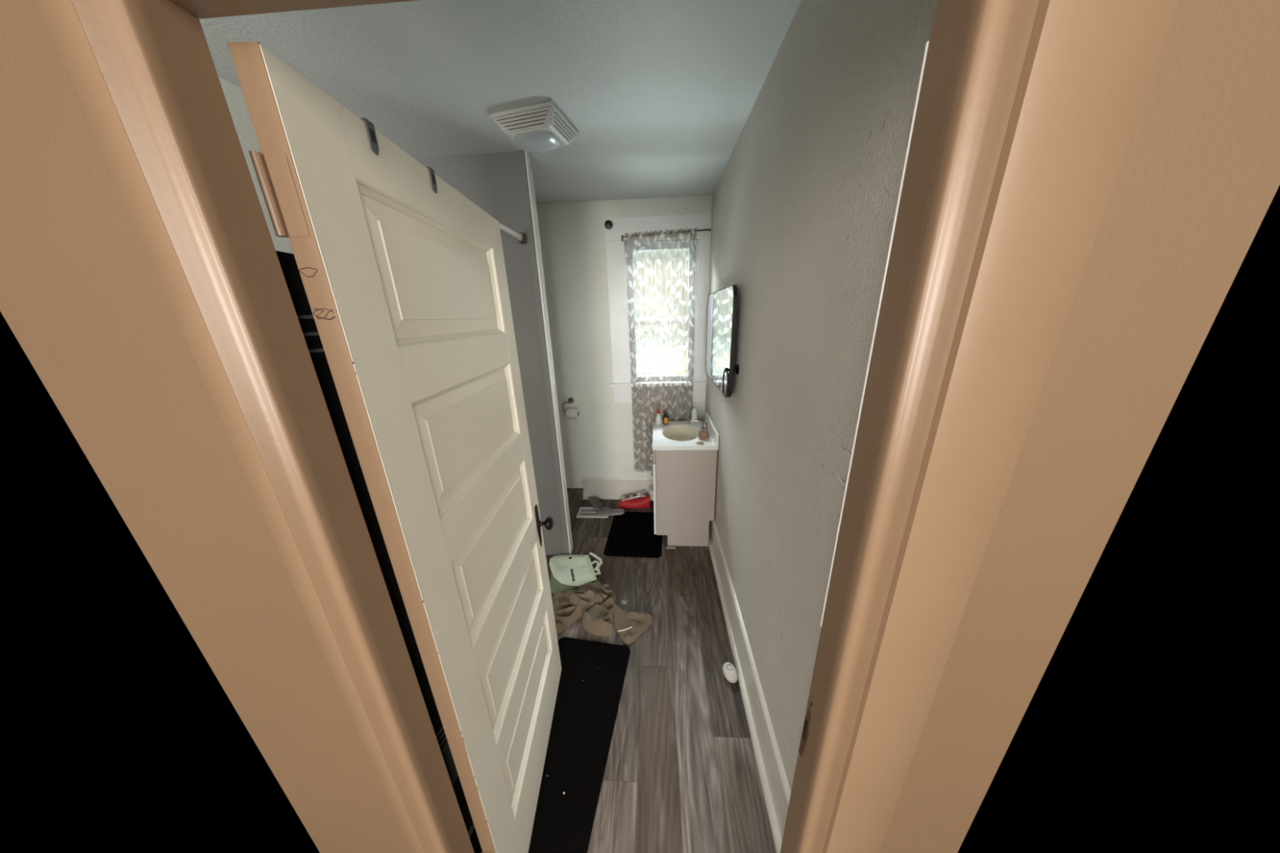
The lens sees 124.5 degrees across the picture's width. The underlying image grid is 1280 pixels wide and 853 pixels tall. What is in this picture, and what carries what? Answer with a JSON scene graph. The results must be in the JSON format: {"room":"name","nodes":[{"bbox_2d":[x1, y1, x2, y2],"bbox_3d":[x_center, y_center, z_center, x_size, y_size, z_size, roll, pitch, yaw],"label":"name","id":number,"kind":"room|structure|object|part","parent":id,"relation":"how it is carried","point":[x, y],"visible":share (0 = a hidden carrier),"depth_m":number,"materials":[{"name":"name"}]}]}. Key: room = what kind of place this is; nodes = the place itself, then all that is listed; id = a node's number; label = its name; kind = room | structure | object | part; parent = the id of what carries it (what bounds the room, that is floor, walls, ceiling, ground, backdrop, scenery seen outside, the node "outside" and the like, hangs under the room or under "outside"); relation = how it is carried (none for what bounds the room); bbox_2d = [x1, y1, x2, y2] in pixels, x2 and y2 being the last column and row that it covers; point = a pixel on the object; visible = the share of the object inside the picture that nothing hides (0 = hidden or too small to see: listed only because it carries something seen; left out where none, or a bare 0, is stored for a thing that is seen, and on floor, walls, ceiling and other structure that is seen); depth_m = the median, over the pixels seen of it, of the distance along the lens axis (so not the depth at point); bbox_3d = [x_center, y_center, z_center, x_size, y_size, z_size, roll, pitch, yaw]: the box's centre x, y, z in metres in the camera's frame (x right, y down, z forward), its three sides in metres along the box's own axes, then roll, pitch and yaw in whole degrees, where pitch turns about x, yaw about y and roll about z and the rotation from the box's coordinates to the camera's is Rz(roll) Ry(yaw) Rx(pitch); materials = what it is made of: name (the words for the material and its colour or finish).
{"room":"bathroom","nodes":[
{"label":"bathroom","id":0,"kind":"room"},
{"bbox_2d":[217,75,293,253],"bbox_3d":[-1.464,-0.200,2.161,0.100,2.571,2.080,-1,18,3],"label":"wall","id":1,"kind":"structure","parent":0,"point":[233,95],"depth_m":1.26,"materials":[{"name":"paint"}]},
{"bbox_2d":[413,151,564,555],"bbox_3d":[-1.010,-0.235,2.226,0.799,2.571,0.050,-1,18,3],"label":"wall partition","id":2,"kind":"structure","parent":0,"point":[491,181],"depth_m":1.98,"materials":[{"name":"paint"}]},
{"bbox_2d":[498,222,527,244],"bbox_3d":[-0.692,-0.892,1.386,0.060,0.060,1.100,-1,18,3],"label":"shower rod","id":3,"kind":"object","parent":2,"relation":"attached to","point":[522,237],"visible":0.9,"depth_m":1.81,"materials":[{"name":"white metal"}]},
{"bbox_2d":[516,151,573,555],"bbox_3d":[-0.594,-0.239,2.200,0.040,2.571,0.060,-1,18,3],"label":"trim","id":4,"kind":"structure","parent":2,"relation":"attached to","point":[520,154],"depth_m":2.06,"materials":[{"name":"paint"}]},
{"bbox_2d":[199,0,801,204],"bbox_3d":[-0.469,-1.371,1.387,2.200,0.080,2.675,-1,18,3],"label":"ceiling","id":5,"kind":"structure","parent":0,"point":[659,95],"depth_m":1.20,"materials":[{"name":"paint"}]},
{"bbox_2d":[489,101,579,152],"bbox_3d":[-0.464,-1.326,1.535,0.300,0.097,0.260,3,19,15],"label":"exhaust fan","id":6,"kind":"object","parent":5,"relation":"attached to","point":[540,127],"visible":1,"depth_m":1.46,"materials":[{"name":"white plastic"}]},
{"bbox_2d":[467,499,776,852],"bbox_3d":[-0.345,1.191,2.027,2.116,0.050,2.958,-1,18,3],"label":"floor","id":7,"kind":"structure","parent":0,"point":[682,775],"depth_m":1.49,"materials":[{"name":"wood"}]},
{"bbox_2d":[469,636,630,852],"bbox_3d":[-0.328,1.337,1.479,0.415,0.012,0.860,2,19,10],"label":"bath mat","id":8,"kind":"object","parent":7,"relation":"on","point":[593,675],"visible":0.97,"depth_m":1.42,"materials":[{"name":"black fabric"}]},
{"bbox_2d":[549,551,602,593],"bbox_3d":[-0.455,1.020,2.405,0.381,0.042,0.374,-6,19,-13],"label":"tote bag","id":9,"kind":"object","parent":7,"relation":"on","point":[568,572],"visible":0.99,"depth_m":2.36,"materials":[{"name":"green"}]},
{"bbox_3d":[-0.322,0.986,2.479,0.076,0.003,0.206,-8,19,-18],"label":"handle","id":10,"kind":"part","parent":9,"relation":"part of","materials":[{"name":"white fabric"}]},
{"bbox_3d":[-0.320,1.014,2.422,0.060,0.003,0.147,-6,19,-12],"label":"handle","id":11,"kind":"part","parent":9,"relation":"part of","materials":[{"name":"white fabric"}]},
{"bbox_2d":[576,506,608,517],"bbox_3d":[-0.431,0.799,3.132,0.292,0.007,0.166,-1,18,3],"label":"floor vent","id":12,"kind":"object","parent":7,"relation":"in","point":[584,512],"visible":0.68,"depth_m":3.13,"materials":[{"name":"white metal"}]},
{"bbox_2d":[587,496,603,510],"bbox_3d":[-0.435,0.724,3.251,0.096,0.057,0.263,-12,21,-28],"label":"slipper","id":13,"kind":"object","parent":12,"relation":"on","point":[597,504],"visible":0.95,"depth_m":3.20,"materials":[{"name":"grey fabric"}]},
{"bbox_2d":[551,581,653,644],"bbox_3d":[-0.245,1.087,2.061,0.661,0.120,0.432,-1,18,3],"label":"trousers","id":14,"kind":"object","parent":7,"relation":"on","point":[595,602],"visible":0.96,"depth_m":2.01,"materials":[{"name":"fabric"}]},
{"bbox_3d":[-0.510,1.119,2.067,0.201,0.070,0.273,-17,23,-38],"label":"leg","id":15,"kind":"part","parent":14,"relation":"part of","materials":[{"name":"fabric"}]},
{"bbox_3d":[-0.071,1.144,1.959,0.271,0.066,0.212,4,19,16],"label":"leg","id":16,"kind":"part","parent":14,"relation":"part of","materials":[{"name":"fabric"}]},
{"bbox_2d":[604,511,662,558],"bbox_3d":[-0.034,0.886,2.821,0.445,0.012,0.600,0,18,5],"label":"bath mat","id":17,"kind":"object","parent":7,"relation":"on","point":[631,534],"visible":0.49,"depth_m":2.74,"materials":[{"name":"black fabric"}]},
{"bbox_2d":[595,506,624,516],"bbox_3d":[-0.273,0.770,3.080,0.263,0.057,0.096,-3,18,-3],"label":"slipper","id":18,"kind":"object","parent":17,"relation":"on","point":[604,512],"visible":1,"depth_m":3.06,"materials":[{"name":"grey fabric"}]},
{"bbox_2d":[618,494,650,508],"bbox_3d":[-0.051,0.703,3.189,0.295,0.128,0.124,-1,18,3],"label":"pouch","id":19,"kind":"object","parent":7,"relation":"on","point":[642,501],"visible":1,"depth_m":3.15,"materials":[{"name":"red fabric"}]},
{"bbox_2d":[666,546,675,549],"bbox_3d":[0.240,0.945,2.617,0.072,0.006,0.035,-1,18,3],"label":"paper scrap","id":20,"kind":"object","parent":7,"relation":"on","point":[669,547],"visible":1,"depth_m":2.62,"materials":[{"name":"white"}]},
{"bbox_2d":[649,412,719,546],"bbox_3d":[0.331,0.390,2.759,0.490,0.973,0.584,-1,18,3],"label":"vanity cabinet","id":21,"kind":"object","parent":7,"relation":"on","point":[684,469],"visible":0.94,"depth_m":2.51,"materials":[{"name":"laminate"}]},
{"bbox_3d":[0.115,0.129,2.685,0.018,0.103,0.558,-1,18,3],"label":"drawer","id":22,"kind":"part","parent":21,"relation":"part of","materials":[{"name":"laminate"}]},
{"bbox_3d":[0.118,0.514,2.664,0.018,0.600,0.276,-1,18,3],"label":"door","id":23,"kind":"part","parent":21,"relation":"part of","materials":[{"name":"white wood"}]},
{"bbox_2d":[652,421,718,450],"bbox_3d":[0.334,0.060,2.650,0.464,0.031,0.584,-1,18,3],"label":"countertop","id":24,"kind":"structure","parent":21,"relation":"on","point":[660,442],"depth_m":2.44,"materials":[{"name":"stone"}]},
{"bbox_2d":[655,408,662,424],"bbox_3d":[0.157,-0.083,2.849,0.056,0.127,0.056,-1,18,3],"label":"lotion bottle","id":25,"kind":"object","parent":24,"relation":"on","point":[658,418],"visible":1,"depth_m":2.83,"materials":[{"name":"white plastic"}]},
{"bbox_2d":[662,411,668,425],"bbox_3d":[0.216,-0.073,2.838,0.048,0.111,0.048,-1,18,3],"label":"bottle","id":26,"kind":"object","parent":24,"relation":"on","point":[665,417],"visible":1,"depth_m":2.82,"materials":[{"name":"black"}]},
{"bbox_2d":[662,424,698,441],"bbox_3d":[0.323,0.105,2.665,0.296,0.124,0.392,-1,18,3],"label":"basin","id":27,"kind":"object","parent":24,"relation":"in","point":[670,433],"depth_m":2.79,"materials":[{"name":"beige ceramic"}]},
{"bbox_2d":[691,408,697,422],"bbox_3d":[0.462,-0.097,2.865,0.050,0.125,0.031,-1,18,3],"label":"soap bottle","id":28,"kind":"object","parent":24,"relation":"on","point":[694,413],"visible":0.7,"depth_m":2.85,"materials":[{"name":"white plastic"}]},
{"bbox_2d":[687,417,708,430],"bbox_3d":[0.451,-0.015,2.619,0.159,0.124,0.156,-1,18,3],"label":"faucet","id":29,"kind":"object","parent":24,"relation":"on","point":[704,426],"depth_m":2.61,"materials":[{"name":"silver metal"}]},
{"bbox_2d":[697,429,708,439],"bbox_3d":[0.471,0.060,2.500,0.082,0.064,0.081,-1,18,3],"label":"scrunchie","id":30,"kind":"object","parent":24,"relation":"on","point":[703,434],"visible":1,"depth_m":2.48,"materials":[{"name":"fabric"}]},
{"bbox_3d":[0.340,0.549,2.525,0.436,0.818,0.016,-1,18,3],"label":"panel","id":31,"kind":"part","parent":21,"relation":"part of","materials":[{"name":"laminate"}]},
{"bbox_2d":[722,662,737,683],"bbox_3d":[0.450,1.225,1.679,0.067,0.053,0.092,-6,19,-13],"label":"air freshener","id":32,"kind":"object","parent":7,"relation":"on","point":[730,672],"visible":1,"depth_m":1.66,"materials":[{"name":"white plastic"}]},
{"bbox_3d":[0.142,0.715,3.251,0.120,0.060,0.100,-1,18,3],"label":"box","id":33,"kind":"object","parent":7,"relation":"on","visible":0},
{"bbox_2d":[648,485,653,500],"bbox_3d":[0.138,0.637,3.225,0.112,0.100,0.112,-1,18,3],"label":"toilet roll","id":34,"kind":"object","parent":33,"relation":"on","point":[651,492],"visible":0.27,"depth_m":3.19,"materials":[{"name":"white paper"}]},
{"bbox_2d":[536,195,712,488],"bbox_3d":[-0.392,-0.523,3.043,1.950,2.571,0.140,-1,18,3],"label":"wall","id":35,"kind":"structure","parent":0,"point":[599,443],"depth_m":2.87,"materials":[{"name":"paint"}]},
{"bbox_2d":[562,397,578,413],"bbox_3d":[-0.625,-0.194,3.049,0.141,0.125,0.078,-1,18,3],"label":"paper holder","id":36,"kind":"object","parent":35,"relation":"attached to","point":[571,400],"visible":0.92,"depth_m":3.04,"materials":[{"name":"silver metal"}]},
{"bbox_3d":[-0.630,-0.229,3.040,0.052,0.052,0.074,-1,18,3],"label":"post","id":37,"kind":"part","parent":36,"relation":"part of","materials":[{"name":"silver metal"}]},
{"bbox_2d":[565,408,580,418],"bbox_3d":[-0.605,-0.116,3.038,0.098,0.096,0.096,1,19,10],"label":"toilet roll","id":38,"kind":"object","parent":36,"relation":"hanging from","point":[571,413],"visible":1,"depth_m":3.00,"materials":[{"name":"white paper"}]},
{"bbox_2d":[566,488,583,526],"bbox_3d":[-0.964,0.791,3.033,0.778,0.115,0.760,-1,18,3],"label":"floor","id":39,"kind":"structure","parent":35,"relation":"attached to","point":[575,495],"depth_m":3.16,"materials":[{"name":"wood"}]},
{"bbox_2d":[581,477,653,499],"bbox_3d":[0.020,0.611,3.310,1.185,0.228,0.025,-1,18,3],"label":"baseboard","id":40,"kind":"structure","parent":35,"relation":"attached to","point":[602,488],"depth_m":3.32,"materials":[{"name":"paint"}]},
{"bbox_2d":[604,213,711,403],"bbox_3d":[0.145,-0.929,2.846,0.845,1.463,0.205,-1,18,3],"label":"window","id":41,"kind":"structure","parent":35,"relation":"in","point":[621,384],"depth_m":2.73,"materials":[{"name":"paint"}]},
{"bbox_2d":[604,219,612,229],"bbox_3d":[-0.239,-1.542,2.574,0.062,0.062,0.042,-1,18,3],"label":"curtain rod bracket","id":42,"kind":"object","parent":41,"relation":"attached to","point":[608,224],"visible":1,"depth_m":2.56,"materials":[{"name":"black metal"}]},
{"bbox_3d":[0.135,-1.532,2.594,0.823,0.159,0.026,-1,18,3],"label":"head casing","id":43,"kind":"part","parent":41,"relation":"part of","materials":[{"name":"paint"}]},
{"bbox_3d":[0.159,-0.376,2.971,0.845,0.030,0.095,-1,18,3],"label":"sill","id":44,"kind":"part","parent":41,"relation":"part of","materials":[{"name":"paint"}]},
{"bbox_2d":[621,228,711,241],"bbox_3d":[0.196,-1.466,2.577,0.684,0.052,0.048,-1,18,3],"label":"curtain rod","id":45,"kind":"object","parent":41,"relation":"attached to","point":[706,229],"visible":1,"depth_m":2.55,"materials":[{"name":"black metal"}]},
{"bbox_2d":[624,227,696,472],"bbox_3d":[0.183,-0.535,2.865,0.548,2.027,0.066,-1,18,3],"label":"curtain","id":46,"kind":"object","parent":45,"relation":"hanging from","point":[660,268],"visible":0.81,"depth_m":2.77,"materials":[{"name":"grey fabric"}]},
{"bbox_3d":[0.517,-0.930,2.776,0.094,1.123,0.020,-1,18,3],"label":"casing","id":47,"kind":"part","parent":41,"relation":"part of","materials":[{"name":"paint"}]},
{"bbox_2d":[0,0,1279,852],"bbox_3d":[-0.080,0.292,0.541,1.401,2.571,0.030,-1,18,3],"label":"wall","id":48,"kind":"structure","parent":0,"point":[82,294],"depth_m":0.42,"materials":[{"name":"paint"}]},
{"bbox_2d":[226,41,561,852],"bbox_3d":[-0.407,0.408,1.051,0.104,2.020,0.772,-2,18,-2],"label":"door","id":49,"kind":"structure","parent":48,"relation":"in","point":[405,282],"depth_m":0.71,"materials":[{"name":"paint"}]},
{"bbox_2d":[360,117,378,155],"bbox_3d":[-0.469,-0.375,0.576,0.079,0.239,0.019,-2,18,-2],"label":"hook","id":50,"kind":"object","parent":49,"relation":"attached to","point":[370,127],"visible":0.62,"depth_m":0.54,"materials":[{"name":"grey metal"}]},
{"bbox_2d":[275,250,473,832],"bbox_3d":[-0.510,0.402,0.825,0.058,1.450,0.420,-2,18,-2],"label":"bath towel","id":51,"kind":"object","parent":50,"relation":"hanging from","point":[287,261],"visible":0.07,"depth_m":0.60,"materials":[{"name":"fabric"}]},
{"bbox_3d":[-0.462,-0.509,0.760,0.035,0.093,0.556,-2,18,-2],"label":"rail","id":52,"kind":"part","parent":49,"relation":"part of","materials":[{"name":"paint"}]},
{"bbox_3d":[-0.453,-0.344,0.815,0.026,0.254,0.556,-2,18,-2],"label":"panel","id":53,"kind":"part","parent":49,"relation":"part of","materials":[{"name":"paint"}]},
{"bbox_2d":[425,166,437,193],"bbox_3d":[-0.477,-0.432,0.749,0.079,0.239,0.019,-2,18,-2],"label":"hook","id":54,"kind":"object","parent":49,"relation":"attached to","point":[432,175],"visible":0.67,"depth_m":0.72,"materials":[{"name":"grey metal"}]},
{"bbox_3d":[-0.452,-0.176,0.870,0.035,0.100,0.556,-2,18,-2],"label":"rail","id":55,"kind":"part","parent":49,"relation":"part of","materials":[{"name":"paint"}]},
{"bbox_3d":[-0.443,-0.008,0.926,0.026,0.255,0.556,-2,18,-2],"label":"panel","id":56,"kind":"part","parent":49,"relation":"part of","materials":[{"name":"paint"}]},
{"bbox_3d":[-0.442,0.163,0.982,0.035,0.105,0.556,-2,18,-2],"label":"rail","id":57,"kind":"part","parent":49,"relation":"part of","materials":[{"name":"paint"}]},
{"bbox_3d":[-0.433,0.331,1.038,0.026,0.250,0.556,-2,18,-2],"label":"panel","id":58,"kind":"part","parent":49,"relation":"part of","materials":[{"name":"paint"}]},
{"bbox_3d":[-0.432,0.503,1.094,0.035,0.112,0.556,-2,18,-2],"label":"rail","id":59,"kind":"part","parent":49,"relation":"part of","materials":[{"name":"paint"}]},
{"bbox_3d":[-0.423,0.673,1.150,0.026,0.246,0.556,-2,18,-2],"label":"panel","id":60,"kind":"part","parent":49,"relation":"part of","materials":[{"name":"paint"}]},
{"bbox_3d":[-0.421,0.843,1.206,0.035,0.112,0.556,-2,18,-2],"label":"rail","id":61,"kind":"part","parent":49,"relation":"part of","materials":[{"name":"paint"}]},
{"bbox_3d":[-0.413,1.008,1.261,0.026,0.236,0.556,-2,18,-2],"label":"panel","id":62,"kind":"part","parent":49,"relation":"part of","materials":[{"name":"paint"}]},
{"bbox_3d":[-0.409,1.242,1.338,0.035,0.257,0.556,-2,18,-2],"label":"rail","id":63,"kind":"part","parent":49,"relation":"part of","materials":[{"name":"paint"}]},
{"bbox_3d":[-0.395,0.406,1.409,0.059,0.057,0.057,-2,18,-2],"label":"knob","id":64,"kind":"part","parent":49,"relation":"part of","materials":[{"name":"brown metal"}]},
{"bbox_2d":[37,0,1178,852],"bbox_3d":[-0.031,0.495,0.603,0.994,2.144,0.077,-1,18,3],"label":"door frame","id":65,"kind":"structure","parent":48,"relation":"attached to","point":[1026,112],"depth_m":0.38,"materials":[{"name":"paint"}]},
{"bbox_3d":[-0.483,0.534,0.612,0.088,2.090,0.026,-1,18,3],"label":"casing","id":66,"kind":"part","parent":65,"relation":"part of","materials":[{"name":"paint"}]},
{"bbox_3d":[0.312,0.572,0.635,0.002,0.049,0.008,-1,18,3],"label":"strike plate","id":67,"kind":"part","parent":65,"relation":"part of","materials":[{"name":"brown metal"}]},
{"bbox_3d":[0.387,0.524,0.564,0.156,2.090,0.026,-1,18,3],"label":"casing","id":68,"kind":"part","parent":65,"relation":"part of","materials":[{"name":"paint"}]},
{"bbox_2d":[705,0,936,791],"bbox_3d":[0.580,-0.138,1.785,0.120,2.571,2.631,-1,18,3],"label":"wall","id":69,"kind":"structure","parent":0,"point":[805,198],"depth_m":0.99,"materials":[{"name":"paint"}]},
{"bbox_2d":[704,412,719,445],"bbox_3d":[0.554,0.004,2.620,0.020,0.082,0.584,-1,18,3],"label":"backsplash","id":70,"kind":"structure","parent":69,"relation":"attached to","point":[712,428],"depth_m":2.50,"materials":[{"name":"stone"}]},
{"bbox_2d":[706,284,737,397],"bbox_3d":[0.508,-0.554,2.129,0.049,0.575,0.885,-1,18,3],"label":"wall mirror","id":71,"kind":"object","parent":69,"relation":"attached to","point":[722,303],"visible":0.98,"depth_m":1.97,"materials":[{"name":"black mirror"}]},
{"bbox_2d":[722,364,739,396],"bbox_3d":[0.484,-0.243,1.797,0.070,0.172,0.133,-1,18,3],"label":"towel ring","id":72,"kind":"object","parent":69,"relation":"attached to","point":[736,369],"visible":0.98,"depth_m":1.76,"materials":[{"name":"black metal"}]},
{"bbox_3d":[0.482,-0.299,1.774,0.070,0.052,0.052,-1,18,3],"label":"post","id":73,"kind":"part","parent":72,"relation":"part of","materials":[{"name":"black metal"}]},
{"bbox_2d":[708,520,791,852],"bbox_3d":[0.529,0.996,2.101,0.042,0.223,2.510,-1,18,3],"label":"baseboard","id":74,"kind":"structure","parent":69,"relation":"attached to","point":[773,778],"depth_m":1.46,"materials":[{"name":"paint"}]},
{"bbox_2d":[835,446,851,485],"bbox_3d":[0.462,0.091,0.763,0.007,0.083,0.055,-1,18,3],"label":"cover plate","id":75,"kind":"object","parent":69,"relation":"attached to","point":[844,458],"visible":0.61,"depth_m":0.76,"materials":[{"name":"paint"}]}
]}

